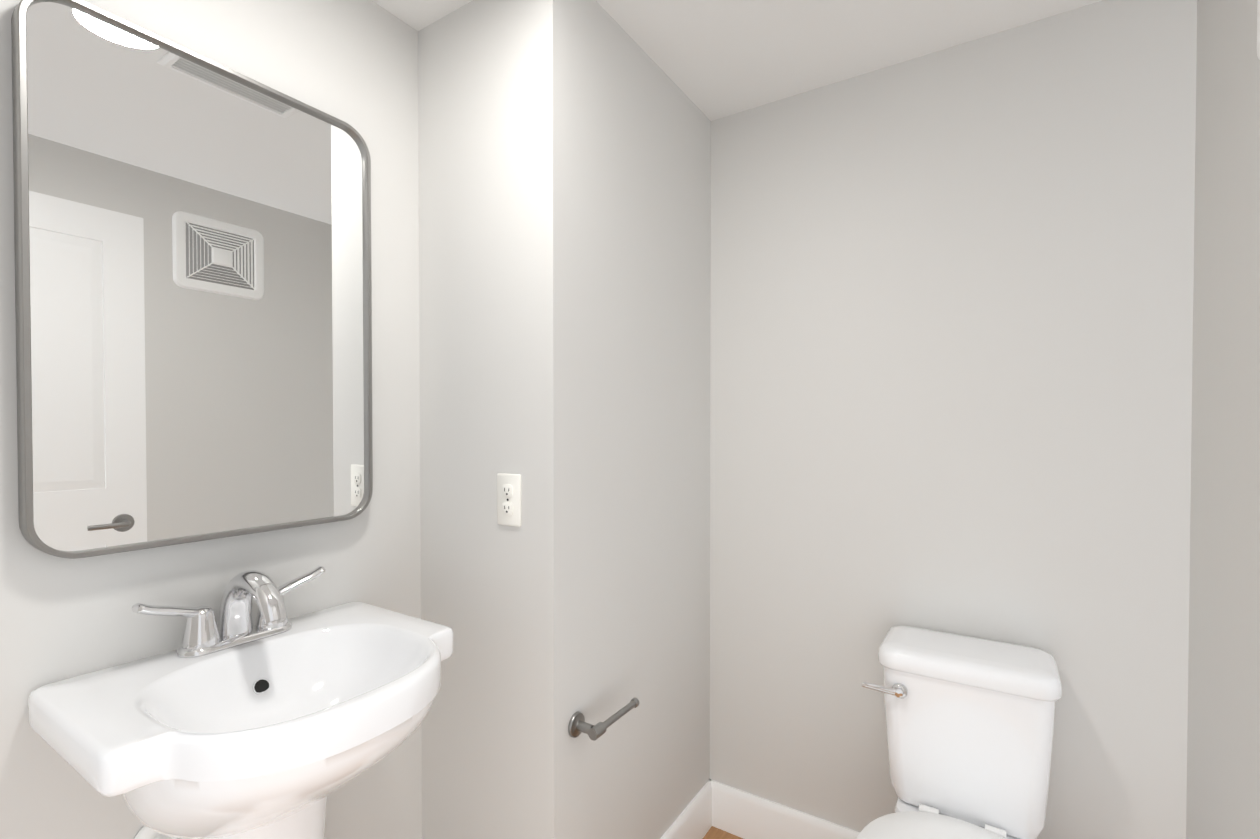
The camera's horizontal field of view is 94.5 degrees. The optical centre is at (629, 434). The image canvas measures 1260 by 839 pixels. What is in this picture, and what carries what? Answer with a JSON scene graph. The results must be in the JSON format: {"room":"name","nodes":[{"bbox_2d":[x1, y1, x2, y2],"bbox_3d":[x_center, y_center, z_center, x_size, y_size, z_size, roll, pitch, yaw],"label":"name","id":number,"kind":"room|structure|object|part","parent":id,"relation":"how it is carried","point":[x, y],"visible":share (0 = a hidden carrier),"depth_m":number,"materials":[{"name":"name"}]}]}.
{"room":"bathroom","nodes":[
{"label":"bathroom","id":0,"kind":"room"},
{"bbox_2d":[0,0,421,838],"bbox_3d":[-0.588,0.133,1.446,0.110,2.250,1.842,1,1,33],"label":"wall","id":1,"kind":"structure","parent":0,"point":[352,64],"depth_m":1.15,"materials":[{"name":"paint"}]},
{"bbox_2d":[11,0,372,558],"bbox_3d":[-0.736,-0.238,1.072,0.034,0.850,0.550,1,1,33],"label":"mirror","id":2,"kind":"object","parent":1,"relation":"attached to","point":[193,280],"visible":1,"depth_m":1.00,"materials":[{"name":"silver metal"}]},
{"bbox_2d":[418,0,710,838],"bbox_3d":[-0.132,0.130,1.658,0.430,2.250,0.774,1,1,33],"label":"wall","id":3,"kind":"structure","parent":0,"point":[564,235],"depth_m":1.36,"materials":[{"name":"paint"}]},
{"bbox_2d":[497,473,520,526],"bbox_3d":[-0.268,0.144,1.280,0.070,0.114,0.009,1,1,33],"label":"electrical outlet plate","id":4,"kind":"object","parent":3,"relation":"attached to","point":[509,499],"visible":1,"depth_m":1.27,"materials":[{"name":"white plastic"}]},
{"bbox_2d":[568,698,638,740],"bbox_3d":[-0.054,0.639,1.323,0.070,0.052,0.190,1,1,33],"label":"toilet paper holder","id":5,"kind":"object","parent":3,"relation":"attached to","point":[577,725],"visible":1,"depth_m":1.27,"materials":[{"name":"silver metal"}]},
{"bbox_2d":[660,779,711,838],"bbox_3d":[0.056,1.188,1.552,0.016,0.138,0.774,1,1,33],"label":"baseboard","id":6,"kind":"structure","parent":3,"relation":"attached to","point":[693,820],"depth_m":1.77,"materials":[{"name":"white paint"}]},
{"bbox_2d":[703,826,742,838],"bbox_3d":[0.036,1.306,0.885,2.163,0.080,2.522,1,1,33],"label":"floor","id":7,"kind":"structure","parent":0,"point":[714,833],"depth_m":1.82,"materials":[{"name":"brown wood"}]},
{"bbox_2d":[28,566,452,838],"bbox_3d":[-0.559,0.753,0.964,0.465,1.024,0.529,1,1,33],"label":"sink","id":8,"kind":"object","parent":7,"relation":"on","point":[274,722],"visible":1,"depth_m":0.88,"materials":[{"name":"white ceramic"}]},
{"bbox_2d":[132,566,324,657],"bbox_3d":[-0.663,0.307,1.025,0.176,0.133,0.308,1,1,33],"label":"faucet","id":9,"kind":"object","parent":8,"relation":"on","point":[235,636],"depth_m":1.02,"materials":[{"name":"silver metal"}]},
{"bbox_2d":[857,626,1061,838],"bbox_3d":[0.674,0.886,1.178,0.435,0.752,0.728,1,1,33],"label":"toilet","id":10,"kind":"object","parent":7,"relation":"on","point":[969,725],"visible":1,"depth_m":1.30,"materials":[{"name":"white ceramic"}]},
{"bbox_3d":[0.602,0.604,1.376,0.096,0.035,0.036,1,1,33],"label":"lever","id":11,"kind":"part","parent":10,"relation":"part of","materials":[{"name":"silver metal"}]},
{"bbox_3d":[0.610,0.882,1.097,0.374,0.043,0.524,1,1,33],"label":"seat","id":12,"kind":"part","parent":10,"relation":"part of","materials":[{"name":"white plastic"}]},
{"bbox_3d":[0.799,0.533,1.388,0.362,0.052,0.222,1,1,33],"label":"lid","id":13,"kind":"part","parent":10,"relation":"part of","materials":[{"name":"white ceramic"}]},
{"bbox_2d":[372,0,1101,120],"bbox_3d":[0.036,-1.023,0.853,2.163,0.080,2.522,1,1,33],"label":"ceiling","id":14,"kind":"structure","parent":0,"point":[714,59],"depth_m":1.44,"materials":[{"name":"paint"}]},
{"bbox_2d":[710,0,1196,838],"bbox_3d":[0.583,0.130,1.725,1.783,2.250,0.110,1,1,33],"label":"wall","id":15,"kind":"structure","parent":0,"point":[950,338],"depth_m":1.48,"materials":[{"name":"paint"}]},
{"bbox_2d":[710,779,859,838],"bbox_3d":[0.730,1.188,1.571,1.133,0.138,0.016,1,1,33],"label":"baseboard","id":16,"kind":"structure","parent":15,"relation":"attached to","point":[741,814],"depth_m":1.77,"materials":[{"name":"white paint"}]},
{"bbox_2d":[1186,0,1259,838],"bbox_3d":[0.792,0.147,0.499,0.110,2.250,1.732,1,1,33],"label":"wall","id":17,"kind":"structure","parent":0,"point":[1223,767],"depth_m":1.06,"materials":[{"name":"paint"}]},
{"bbox_2d":[1257,0,1259,59],"bbox_3d":[0.886,-0.707,0.757,0.022,0.300,0.330,1,1,33],"label":"exhaust fan","id":18,"kind":"object","parent":17,"relation":"attached to","point":[1258,28],"visible":1,"depth_m":0.89,"materials":[{"name":"white plastic"}]}
]}

